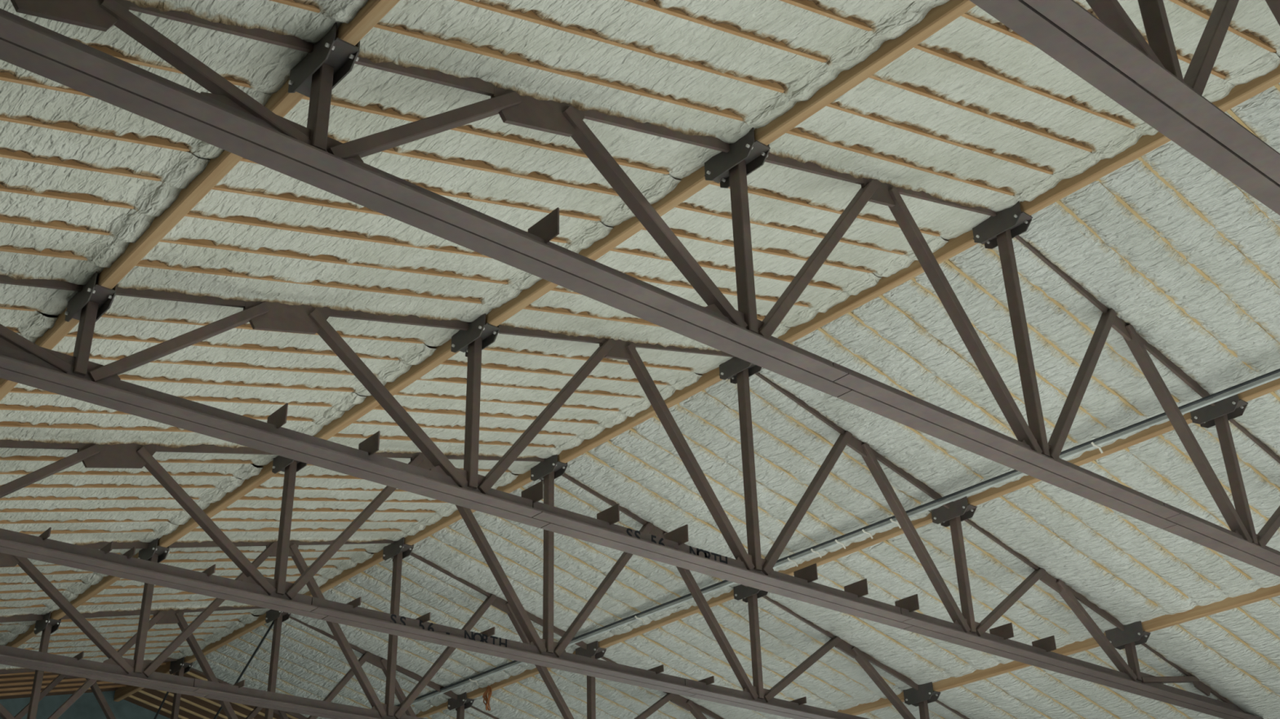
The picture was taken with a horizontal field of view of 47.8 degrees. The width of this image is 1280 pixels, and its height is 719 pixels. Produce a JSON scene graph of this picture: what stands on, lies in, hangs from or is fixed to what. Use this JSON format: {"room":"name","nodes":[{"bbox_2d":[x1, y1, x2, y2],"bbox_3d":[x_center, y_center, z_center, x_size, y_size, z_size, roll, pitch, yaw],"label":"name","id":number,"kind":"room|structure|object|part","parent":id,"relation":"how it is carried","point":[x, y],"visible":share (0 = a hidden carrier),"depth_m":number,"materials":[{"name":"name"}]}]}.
{"room":"warehouse interior","nodes":[
{"label":"warehouse interior","id":0,"kind":"room"},
{"bbox_2d":[0,690,169,718],"bbox_3d":[-11.212,11.665,28.778,26.400,10.563,0.200,21,-36,-35],"label":"wall","id":1,"kind":"structure","parent":0,"point":[86,706],"depth_m":30.53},
{"bbox_2d":[0,0,1279,718],"bbox_3d":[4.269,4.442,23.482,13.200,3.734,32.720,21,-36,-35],"label":"ceiling","id":2,"kind":"structure","parent":0,"point":[1181,254],"depth_m":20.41,"materials":[{"name":"plastic"}]},
{"bbox_2d":[0,657,307,718],"bbox_3d":[-9.147,7.258,28.283,22.993,3.235,0.660,21,-36,-35],"label":"roof truss","id":3,"kind":"object","parent":2,"relation":"attached to","point":[179,666],"visible":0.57,"depth_m":28.39,"materials":[{"name":"brown metal"}]},
{"bbox_3d":[-10.726,5.917,27.497,0.520,0.376,0.040,21,-36,-35],"label":"gusset plate","id":4,"kind":"part","parent":3,"relation":"part of","materials":[{"name":"brown metal"}]},
{"bbox_2d":[113,661,170,702],"bbox_3d":[-10.229,6.578,30.042,0.115,0.400,3.122,21,-36,-35],"label":"purlin","id":5,"kind":"object","parent":3,"relation":"attached to","point":[122,693],"visible":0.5,"depth_m":30.45,"materials":[{"name":"brown wood"}]},
{"bbox_2d":[153,671,177,718],"bbox_3d":[-10.126,7.897,29.244,0.044,2.615,2.851,21,-36,-35],"label":"rod","id":6,"kind":"object","parent":3,"relation":"attached to","point":[167,693],"visible":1,"depth_m":29.05,"materials":[{"name":"metal"}]},
{"bbox_3d":[-9.252,6.043,28.870,0.012,0.420,0.620,21,-36,-35],"label":"plate","id":7,"kind":"part","parent":3,"relation":"part of","materials":[{"name":"metal"}]},
{"bbox_3d":[-9.111,6.097,28.977,0.012,0.420,0.620,21,-36,-35],"label":"plate","id":8,"kind":"part","parent":3,"relation":"part of","materials":[{"name":"metal"}]},
{"bbox_2d":[213,620,274,718],"bbox_3d":[-7.865,6.589,26.938,0.044,2.620,3.970,21,-36,-35],"label":"rod","id":9,"kind":"object","parent":3,"relation":"attached to","point":[273,622],"visible":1,"depth_m":26.52,"materials":[{"name":"metal"}]},
{"bbox_3d":[-7.616,7.133,29.854,0.520,0.375,0.040,21,-36,-35],"label":"gusset plate","id":10,"kind":"part","parent":3,"relation":"part of","materials":[{"name":"brown metal"}]},
{"bbox_2d":[0,606,498,718],"bbox_3d":[-6.522,5.738,25.605,22.993,3.235,0.660,21,-36,-35],"label":"roof truss","id":11,"kind":"object","parent":2,"relation":"attached to","point":[48,626],"visible":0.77,"depth_m":24.87,"materials":[{"name":"brown metal"}]},
{"bbox_2d":[5,623,41,648],"bbox_3d":[-10.916,4.884,24.840,0.115,0.400,3.946,21,-36,-35],"label":"purlin","id":12,"kind":"object","parent":11,"relation":"attached to","point":[22,638],"visible":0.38,"depth_m":24.07,"materials":[{"name":"brown wood"}]},
{"bbox_3d":[-9.671,4.194,23.395,0.012,0.420,0.620,21,-36,-35],"label":"plate","id":13,"kind":"part","parent":11,"relation":"part of","materials":[{"name":"metal"}]},
{"bbox_3d":[-9.530,4.248,23.502,0.012,0.420,0.620,21,-36,-35],"label":"plate","id":14,"kind":"part","parent":11,"relation":"part of","materials":[{"name":"metal"}]},
{"bbox_3d":[-8.101,4.398,24.818,0.520,0.376,0.040,21,-36,-35],"label":"gusset plate","id":15,"kind":"part","parent":11,"relation":"part of","materials":[{"name":"brown metal"}]},
{"bbox_2d":[183,613,266,663],"bbox_3d":[-7.872,5.213,27.636,0.115,0.400,3.946,21,-36,-35],"label":"purlin","id":16,"kind":"object","parent":11,"relation":"attached to","point":[260,620],"visible":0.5,"depth_m":27.37,"materials":[{"name":"brown wood"}]},
{"bbox_3d":[-6.627,4.524,26.191,0.012,0.420,0.620,21,-36,-35],"label":"plate","id":17,"kind":"part","parent":11,"relation":"part of","materials":[{"name":"metal"}]},
{"bbox_3d":[-6.487,4.577,26.298,0.012,0.420,0.620,21,-36,-35],"label":"plate","id":18,"kind":"part","parent":11,"relation":"part of","materials":[{"name":"metal"}]},
{"bbox_3d":[-4.992,5.614,27.175,0.520,0.375,0.040,21,-36,-35],"label":"gusset plate","id":19,"kind":"part","parent":11,"relation":"part of","materials":[{"name":"brown metal"}]},
{"bbox_2d":[415,699,448,718],"bbox_3d":[-4.797,7.267,29.485,0.115,0.360,3.946,21,-36,-35],"label":"purlin","id":20,"kind":"object","parent":11,"relation":"attached to","point":[434,709],"visible":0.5,"depth_m":28.66,"materials":[{"name":"brown wood"}]},
{"bbox_3d":[-3.552,6.560,28.049,0.012,0.420,0.620,21,-36,-35],"label":"plate","id":21,"kind":"part","parent":11,"relation":"part of","materials":[{"name":"metal"}]},
{"bbox_3d":[-3.412,6.613,28.156,0.012,0.420,0.620,21,-36,-35],"label":"plate","id":22,"kind":"part","parent":11,"relation":"part of","materials":[{"name":"metal"}]},
{"bbox_2d":[0,537,723,718],"bbox_3d":[-3.908,4.225,22.937,22.993,3.235,0.660,21,-36,-35],"label":"roof truss","id":23,"kind":"object","parent":2,"relation":"attached to","point":[117,669],"visible":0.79,"depth_m":21.17,"materials":[{"name":"brown metal"}]},
{"bbox_3d":[-8.625,2.599,19.237,0.880,0.515,0.040,21,-36,-35],"label":"gusset plate","id":24,"kind":"part","parent":23,"relation":"part of","materials":[{"name":"brown metal"}]},
{"bbox_2d":[49,552,138,620],"bbox_3d":[-8.296,3.368,22.167,0.115,0.400,3.930,21,-36,-35],"label":"purlin","id":25,"kind":"object","parent":23,"relation":"attached to","point":[106,581],"visible":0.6,"depth_m":22.22,"materials":[{"name":"brown wood"}]},
{"bbox_3d":[-7.032,4.262,19.855,0.720,0.285,0.014,21,-36,-35],"label":"gusset plate","id":26,"kind":"part","parent":23,"relation":"part of","materials":[{"name":"brown metal"}]},
{"bbox_3d":[-7.056,2.682,20.727,0.012,0.420,0.620,21,-36,-35],"label":"plate","id":27,"kind":"part","parent":23,"relation":"part of","materials":[{"name":"metal"}]},
{"bbox_3d":[-6.916,2.735,20.834,0.012,0.420,0.620,21,-36,-35],"label":"plate","id":28,"kind":"part","parent":23,"relation":"part of","materials":[{"name":"metal"}]},
{"bbox_3d":[-5.487,2.885,22.150,0.520,0.376,0.040,21,-36,-35],"label":"gusset plate","id":29,"kind":"part","parent":23,"relation":"part of","materials":[{"name":"brown metal"}]},
{"bbox_2d":[302,549,383,597],"bbox_3d":[-5.252,3.697,24.963,0.115,0.400,3.930,21,-36,-35],"label":"purlin","id":30,"kind":"object","parent":23,"relation":"attached to","point":[377,557],"visible":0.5,"depth_m":24.47,"materials":[{"name":"brown wood"}]},
{"bbox_3d":[-3.873,5.471,22.265,0.600,0.285,0.014,21,-36,-35],"label":"gusset plate","id":31,"kind":"part","parent":23,"relation":"part of","materials":[{"name":"brown metal"}]},
{"bbox_3d":[-4.012,3.011,23.523,0.012,0.420,0.620,21,-36,-35],"label":"plate","id":32,"kind":"part","parent":23,"relation":"part of","materials":[{"name":"metal"}]},
{"bbox_3d":[-3.872,3.064,23.630,0.012,0.420,0.620,21,-36,-35],"label":"plate","id":33,"kind":"part","parent":23,"relation":"part of","materials":[{"name":"metal"}]},
{"bbox_3d":[-2.377,4.101,24.508,0.520,0.375,0.040,21,-36,-35],"label":"gusset plate","id":34,"kind":"part","parent":23,"relation":"part of","materials":[{"name":"brown metal"}]},
{"bbox_2d":[466,650,575,699],"bbox_3d":[-2.177,5.751,26.812,0.115,0.360,3.930,21,-36,-35],"label":"purlin","id":35,"kind":"object","parent":23,"relation":"attached to","point":[478,692],"visible":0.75,"depth_m":27.03,"materials":[{"name":"brown wood"}]},
{"bbox_2d":[482,685,492,711],"bbox_3d":[-2.867,6.361,27.134,0.119,0.481,0.205,21,-36,-35],"label":"cord","id":36,"kind":"object","parent":35,"relation":"hanging from","point":[488,690],"visible":1,"depth_m":27.12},
{"bbox_3d":[-0.938,5.047,25.382,0.012,0.420,0.620,21,-36,-35],"label":"plate","id":37,"kind":"part","parent":23,"relation":"part of","materials":[{"name":"metal"}]},
{"bbox_3d":[-0.798,5.100,25.488,0.012,0.420,0.620,21,-36,-35],"label":"plate","id":38,"kind":"part","parent":23,"relation":"part of","materials":[{"name":"metal"}]},
{"bbox_3d":[0.726,6.192,26.363,0.600,0.393,0.040,21,-36,-35],"label":"gusset plate","id":39,"kind":"part","parent":23,"relation":"part of","materials":[{"name":"brown metal"}]},
{"bbox_2d":[0,439,968,718],"bbox_3d":[-1.281,2.705,20.256,22.993,3.235,0.660,21,-36,-35],"label":"roof truss","id":40,"kind":"object","parent":2,"relation":"attached to","point":[256,590],"visible":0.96,"depth_m":18.62,"materials":[{"name":"brown metal"}]},
{"bbox_3d":[-5.998,1.079,16.556,0.880,0.515,0.040,21,-36,-35],"label":"gusset plate","id":41,"kind":"part","parent":40,"relation":"part of","materials":[{"name":"brown metal"}]},
{"bbox_2d":[157,460,280,547],"bbox_3d":[-5.676,1.851,19.493,0.115,0.400,3.949,21,-36,-35],"label":"purlin","id":42,"kind":"object","parent":40,"relation":"attached to","point":[265,473],"visible":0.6,"depth_m":19.21,"materials":[{"name":"brown wood"}]},
{"bbox_3d":[-4.405,2.742,17.174,0.720,0.285,0.014,21,-36,-35],"label":"gusset plate","id":43,"kind":"part","parent":40,"relation":"part of","materials":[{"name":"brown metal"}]},
{"bbox_3d":[-4.430,1.161,18.047,0.012,0.420,0.620,21,-36,-35],"label":"plate","id":44,"kind":"part","parent":40,"relation":"part of","materials":[{"name":"metal"}]},
{"bbox_3d":[-4.290,1.215,18.154,0.012,0.420,0.620,21,-36,-35],"label":"plate","id":45,"kind":"part","parent":40,"relation":"part of","materials":[{"name":"metal"}]},
{"bbox_3d":[-2.860,1.365,19.470,0.520,0.376,0.040,21,-36,-35],"label":"gusset plate","id":46,"kind":"part","parent":40,"relation":"part of","materials":[{"name":"brown metal"}]},
{"bbox_2d":[404,470,532,545],"bbox_3d":[-2.632,2.181,22.289,0.115,0.400,3.949,21,-36,-35],"label":"purlin","id":47,"kind":"object","parent":40,"relation":"attached to","point":[522,480],"visible":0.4,"depth_m":22.50,"materials":[{"name":"brown wood"}]},
{"bbox_3d":[-1.386,1.491,20.843,0.012,0.420,0.620,21,-36,-35],"label":"plate","id":48,"kind":"part","parent":40,"relation":"part of","materials":[{"name":"metal"}]},
{"bbox_3d":[-1.246,3.951,19.584,0.600,0.285,0.014,21,-36,-35],"label":"gusset plate","id":49,"kind":"part","parent":40,"relation":"part of","materials":[{"name":"brown metal"}]},
{"bbox_3d":[-1.246,1.544,20.950,0.012,0.420,0.620,21,-36,-35],"label":"plate","id":50,"kind":"part","parent":40,"relation":"part of","materials":[{"name":"metal"}]},
{"bbox_3d":[0.249,2.581,21.827,0.520,0.375,0.040,21,-36,-35],"label":"gusset plate","id":51,"kind":"part","parent":40,"relation":"part of","materials":[{"name":"brown metal"}]},
{"bbox_2d":[598,589,733,648],"bbox_3d":[0.443,4.234,24.137,0.115,0.360,3.949,21,-36,-35],"label":"purlin","id":52,"kind":"object","parent":40,"relation":"attached to","point":[724,597],"visible":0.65,"depth_m":24.09,"materials":[{"name":"brown wood"}]},
{"bbox_3d":[1.689,3.526,22.701,0.012,0.420,0.620,21,-36,-35],"label":"plate","id":53,"kind":"part","parent":40,"relation":"part of","materials":[{"name":"metal"}]},
{"bbox_3d":[1.829,3.580,22.808,0.012,0.420,0.620,21,-36,-35],"label":"plate","id":54,"kind":"part","parent":40,"relation":"part of","materials":[{"name":"metal"}]},
{"bbox_3d":[1.804,5.118,21.911,0.640,0.285,0.014,21,-36,-35],"label":"gusset plate","id":55,"kind":"part","parent":40,"relation":"part of","materials":[{"name":"brown metal"}]},
{"bbox_3d":[3.353,4.672,23.682,0.600,0.393,0.040,21,-36,-35],"label":"gusset plate","id":56,"kind":"part","parent":40,"relation":"part of","materials":[{"name":"brown metal"}]},
{"bbox_2d":[837,690,904,715],"bbox_3d":[3.468,6.293,25.933,0.115,0.400,3.949,21,-36,-35],"label":"purlin","id":57,"kind":"object","parent":40,"relation":"attached to","point":[882,703],"visible":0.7,"depth_m":25.24,"materials":[{"name":"brown wood"}]},
{"bbox_3d":[4.714,5.603,24.488,0.012,0.420,0.620,21,-36,-35],"label":"plate","id":58,"kind":"part","parent":40,"relation":"part of","materials":[{"name":"metal"}]},
{"bbox_3d":[4.854,5.657,24.594,0.012,0.420,0.620,21,-36,-35],"label":"plate","id":59,"kind":"part","parent":40,"relation":"part of","materials":[{"name":"metal"}]},
{"bbox_2d":[0,271,1263,718],"bbox_3d":[1.318,1.201,17.603,22.993,3.235,0.660,21,-36,-35],"label":"roof truss","id":60,"kind":"object","parent":2,"relation":"attached to","point":[23,362],"visible":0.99,"depth_m":15.57,"materials":[{"name":"brown metal"}]},
{"bbox_2d":[0,307,79,400],"bbox_3d":[-6.090,0.082,14.005,0.115,0.400,3.908,21,-36,-35],"label":"purlin","id":61,"kind":"object","parent":60,"relation":"attached to","point":[52,336],"visible":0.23,"depth_m":13.14,"materials":[{"name":"brown wood"}]},
{"bbox_3d":[-4.943,0.045,12.123,1.180,0.265,0.014,21,-36,-35],"label":"gusset plate","id":62,"kind":"part","parent":60,"relation":"part of","materials":[{"name":"brown metal"}]},
{"bbox_3d":[-4.858,-0.601,12.573,0.012,0.420,0.620,21,-36,-35],"label":"plate","id":63,"kind":"part","parent":60,"relation":"part of","materials":[{"name":"metal"}]},
{"bbox_3d":[-4.718,-0.547,12.680,0.012,0.420,0.620,21,-36,-35],"label":"plate","id":64,"kind":"part","parent":60,"relation":"part of","materials":[{"name":"metal"}]},
{"bbox_3d":[-3.399,-0.426,13.903,0.880,0.515,0.040,21,-36,-35],"label":"gusset plate","id":65,"kind":"part","parent":60,"relation":"part of","materials":[{"name":"brown metal"}]},
{"bbox_2d":[311,338,459,439],"bbox_3d":[-3.062,0.339,16.826,0.115,0.400,3.908,21,-36,-35],"label":"purlin","id":66,"kind":"object","parent":60,"relation":"attached to","point":[442,353],"visible":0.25,"depth_m":16.43,"materials":[{"name":"brown wood"}]},
{"bbox_3d":[-1.806,1.237,14.521,0.720,0.285,0.014,21,-36,-35],"label":"gusset plate","id":67,"kind":"part","parent":60,"relation":"part of","materials":[{"name":"brown metal"}]},
{"bbox_3d":[-1.830,-0.343,15.394,0.012,0.420,0.620,21,-36,-35],"label":"plate","id":68,"kind":"part","parent":60,"relation":"part of","materials":[{"name":"metal"}]},
{"bbox_3d":[-1.690,-0.290,15.501,0.012,0.420,0.620,21,-36,-35],"label":"plate","id":69,"kind":"part","parent":60,"relation":"part of","materials":[{"name":"metal"}]},
{"bbox_3d":[-0.260,-0.140,16.817,0.520,0.376,0.040,21,-36,-35],"label":"gusset plate","id":70,"kind":"part","parent":60,"relation":"part of","materials":[{"name":"brown metal"}]},
{"bbox_2d":[557,367,721,463],"bbox_3d":[-0.018,0.668,19.622,0.115,0.400,3.908,21,-36,-35],"label":"purlin","id":71,"kind":"object","parent":60,"relation":"attached to","point":[712,377],"visible":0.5,"depth_m":19.52,"materials":[{"name":"brown wood"}]},
{"bbox_3d":[1.214,-0.014,18.190,0.012,0.420,0.620,21,-36,-35],"label":"plate","id":72,"kind":"part","parent":60,"relation":"part of","materials":[{"name":"metal"}]},
{"bbox_3d":[1.354,0.040,18.297,0.012,0.420,0.620,21,-36,-35],"label":"plate","id":73,"kind":"part","parent":60,"relation":"part of","materials":[{"name":"metal"}]},
{"bbox_3d":[1.354,2.446,16.931,0.600,0.285,0.014,21,-36,-35],"label":"gusset plate","id":74,"kind":"part","parent":60,"relation":"part of","materials":[{"name":"brown metal"}]},
{"bbox_3d":[2.849,1.076,19.174,0.520,0.375,0.040,21,-36,-35],"label":"gusset plate","id":75,"kind":"part","parent":60,"relation":"part of","materials":[{"name":"brown metal"}]},
{"bbox_2d":[777,511,932,576],"bbox_3d":[3.057,2.722,21.471,0.115,0.360,3.908,21,-36,-35],"label":"purlin","id":76,"kind":"object","parent":60,"relation":"attached to","point":[852,548],"visible":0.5,"depth_m":21.20,"materials":[{"name":"brown wood"}]},
{"bbox_3d":[4.289,2.022,20.048,0.012,0.420,0.620,21,-36,-35],"label":"plate","id":77,"kind":"part","parent":60,"relation":"part of","materials":[{"name":"metal"}]},
{"bbox_3d":[4.429,2.075,20.155,0.012,0.420,0.620,21,-36,-35],"label":"plate","id":78,"kind":"part","parent":60,"relation":"part of","materials":[{"name":"metal"}]},
{"bbox_3d":[4.404,3.613,19.258,0.640,0.285,0.014,21,-36,-35],"label":"gusset plate","id":79,"kind":"part","parent":60,"relation":"part of","materials":[{"name":"brown metal"}]},
{"bbox_2d":[932,631,1106,692],"bbox_3d":[6.081,4.781,23.267,0.115,0.400,3.908,21,-36,-35],"label":"purlin","id":80,"kind":"object","parent":60,"relation":"attached to","point":[1075,647],"visible":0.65,"depth_m":23.42,"materials":[{"name":"brown wood"}]},
{"bbox_3d":[5.953,3.167,21.029,0.600,0.393,0.040,21,-36,-35],"label":"gusset plate","id":81,"kind":"part","parent":60,"relation":"part of","materials":[{"name":"brown metal"}]},
{"bbox_3d":[7.314,4.099,21.834,0.012,0.420,0.620,21,-36,-35],"label":"plate","id":82,"kind":"part","parent":60,"relation":"part of","materials":[{"name":"metal"}]},
{"bbox_3d":[7.454,4.152,21.941,0.012,0.420,0.620,21,-36,-35],"label":"plate","id":83,"kind":"part","parent":60,"relation":"part of","materials":[{"name":"metal"}]},
{"bbox_3d":[7.558,4.829,21.660,1.090,0.265,0.014,21,-36,-35],"label":"gusset plate","id":84,"kind":"part","parent":60,"relation":"part of","materials":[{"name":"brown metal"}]},
{"bbox_3d":[8.832,5.105,22.752,0.480,0.346,0.040,21,-36,-35],"label":"gusset plate","id":85,"kind":"part","parent":60,"relation":"part of","materials":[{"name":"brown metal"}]},
{"bbox_2d":[0,0,1279,577],"bbox_3d":[3.931,-0.311,14.938,22.993,3.235,0.660,21,-36,-35],"label":"roof truss","id":86,"kind":"object","parent":2,"relation":"attached to","point":[227,118],"visible":0.94,"depth_m":11.50,"materials":[{"name":"brown metal"}]},
{"bbox_3d":[-3.467,-2.176,8.746,0.720,0.450,0.040,21,-36,-35],"label":"gusset plate","id":87,"kind":"part","parent":86,"relation":"part of","materials":[{"name":"brown metal"}]},
{"bbox_2d":[95,77,304,288],"bbox_3d":[-3.484,-1.427,11.346,0.115,0.400,3.927,21,-36,-35],"label":"purlin","id":88,"kind":"object","parent":86,"relation":"attached to","point":[280,103],"visible":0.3,"depth_m":11.34,"materials":[{"name":"brown wood"}]},
{"bbox_3d":[-2.331,-1.467,9.457,1.180,0.265,0.014,21,-36,-35],"label":"gusset plate","id":89,"kind":"part","parent":86,"relation":"part of","materials":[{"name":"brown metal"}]},
{"bbox_3d":[-2.245,-2.112,9.907,0.012,0.420,0.620,21,-36,-35],"label":"plate","id":90,"kind":"part","parent":86,"relation":"part of","materials":[{"name":"metal"}]},
{"bbox_3d":[-2.105,-2.059,10.014,0.012,0.420,0.620,21,-36,-35],"label":"plate","id":91,"kind":"part","parent":86,"relation":"part of","materials":[{"name":"metal"}]},
{"bbox_3d":[-0.787,-1.938,11.238,0.880,0.515,0.040,21,-36,-35],"label":"gusset plate","id":92,"kind":"part","parent":86,"relation":"part of","materials":[{"name":"brown metal"}]},
{"bbox_2d":[485,165,713,326],"bbox_3d":[-0.457,-1.169,14.167,0.115,0.400,3.927,21,-36,-35],"label":"purlin","id":93,"kind":"object","parent":86,"relation":"attached to","point":[689,185],"visible":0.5,"depth_m":13.85,"materials":[{"name":"brown wood"}]},
{"bbox_3d":[0.782,-1.855,12.728,0.012,0.420,0.620,21,-36,-35],"label":"plate","id":94,"kind":"part","parent":86,"relation":"part of","materials":[{"name":"metal"}]},
{"bbox_3d":[0.806,-0.275,11.855,0.720,0.285,0.014,21,-36,-35],"label":"gusset plate","id":95,"kind":"part","parent":86,"relation":"part of","materials":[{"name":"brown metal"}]},
{"bbox_3d":[0.922,-1.802,12.835,0.012,0.420,0.620,21,-36,-35],"label":"plate","id":96,"kind":"part","parent":86,"relation":"part of","materials":[{"name":"metal"}]},
{"bbox_2d":[777,230,977,343],"bbox_3d":[2.587,-0.840,16.962,0.115,0.400,3.927,21,-36,-35],"label":"purlin","id":97,"kind":"object","parent":86,"relation":"attached to","point":[961,243],"visible":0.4,"depth_m":16.68,"materials":[{"name":"brown wood"}]},
{"bbox_3d":[2.352,-1.652,14.151,0.520,0.376,0.040,21,-36,-35],"label":"gusset plate","id":98,"kind":"part","parent":86,"relation":"part of","materials":[{"name":"brown metal"}]},
{"bbox_3d":[3.826,-1.526,15.524,0.012,0.420,0.620,21,-36,-35],"label":"plate","id":99,"kind":"part","parent":86,"relation":"part of","materials":[{"name":"metal"}]},
{"bbox_3d":[3.966,-1.472,15.631,0.012,0.420,0.620,21,-36,-35],"label":"plate","id":100,"kind":"part","parent":86,"relation":"part of","materials":[{"name":"metal"}]},
{"bbox_3d":[3.966,0.934,14.266,0.600,0.285,0.014,21,-36,-35],"label":"gusset plate","id":101,"kind":"part","parent":86,"relation":"part of","materials":[{"name":"brown metal"}]},
{"bbox_2d":[967,412,1192,506],"bbox_3d":[5.663,1.214,18.811,0.115,0.360,3.927,21,-36,-35],"label":"purlin","id":102,"kind":"object","parent":86,"relation":"attached to","point":[1153,431],"visible":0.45,"depth_m":18.54,"materials":[{"name":"brown wood"}]},
{"bbox_3d":[5.461,-0.436,16.508,0.520,0.375,0.040,21,-36,-35],"label":"gusset plate","id":103,"kind":"part","parent":86,"relation":"part of","materials":[{"name":"brown metal"}]},
{"bbox_2d":[1141,584,1279,632],"bbox_3d":[8.687,3.273,20.607,0.115,0.400,3.927,21,-36,-35],"label":"purlin","id":104,"kind":"object","parent":86,"relation":"attached to","point":[1263,593],"visible":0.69,"depth_m":20.91,"materials":[{"name":"brown wood"}]},
{"bbox_3d":[6.901,0.510,17.382,0.012,0.420,0.620,21,-36,-35],"label":"plate","id":105,"kind":"part","parent":86,"relation":"part of","materials":[{"name":"metal"}]},
{"bbox_3d":[7.041,0.564,17.489,0.012,0.420,0.620,21,-36,-35],"label":"plate","id":106,"kind":"part","parent":86,"relation":"part of","materials":[{"name":"metal"}]},
{"bbox_3d":[7.016,2.102,16.592,0.640,0.285,0.014,21,-36,-35],"label":"gusset plate","id":107,"kind":"part","parent":86,"relation":"part of","materials":[{"name":"brown metal"}]},
{"bbox_2d":[395,368,1279,706],"bbox_3d":[2.201,3.045,21.643,0.205,0.155,26.000,21,-35,-35],"label":"conduit","id":108,"kind":"object","parent":2,"relation":"attached to","point":[863,531],"visible":0.8,"depth_m":19.90,"materials":[{"name":"grey metal"}]},
{"bbox_2d":[969,0,1279,215],"bbox_3d":[6.480,-1.787,12.336,22.993,3.235,0.660,21,-36,-35],"label":"roof truss","id":109,"kind":"object","parent":2,"relation":"attached to","point":[1109,52],"visible":1,"depth_m":9.14,"materials":[{"name":"brown metal"}]},
{"bbox_2d":[335,0,399,45],"bbox_3d":[-0.903,-2.920,8.712,0.115,0.400,3.830,21,-36,-35],"label":"purlin","id":110,"kind":"object","parent":109,"relation":"attached to","point":[374,11],"visible":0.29,"depth_m":9.54,"materials":[{"name":"brown wood"}]},
{"bbox_2d":[753,0,976,145],"bbox_3d":[2.124,-2.663,11.533,0.115,0.400,3.830,21,-36,-35],"label":"purlin","id":111,"kind":"object","parent":109,"relation":"attached to","point":[938,17],"visible":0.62,"depth_m":11.71,"materials":[{"name":"brown wood"}]},
{"bbox_2d":[1019,55,1279,215],"bbox_3d":[5.168,-2.334,14.329,0.115,0.400,3.830,21,-36,-35],"label":"purlin","id":112,"kind":"object","parent":109,"relation":"attached to","point":[1240,93],"visible":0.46,"depth_m":14.48,"materials":[{"name":"brown wood"}]},
{"bbox_3d":[3.356,-1.750,9.254,0.720,0.285,0.014,21,-36,-35],"label":"gusset plate","id":113,"kind":"part","parent":109,"relation":"part of","materials":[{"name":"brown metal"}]},
{"bbox_2d":[1237,377,1279,402],"bbox_3d":[8.243,-0.280,16.177,0.115,0.360,3.830,21,-36,-35],"label":"purlin","id":114,"kind":"object","parent":109,"relation":"attached to","point":[1265,388],"visible":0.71,"depth_m":17.01,"materials":[{"name":"brown wood"}]}
]}

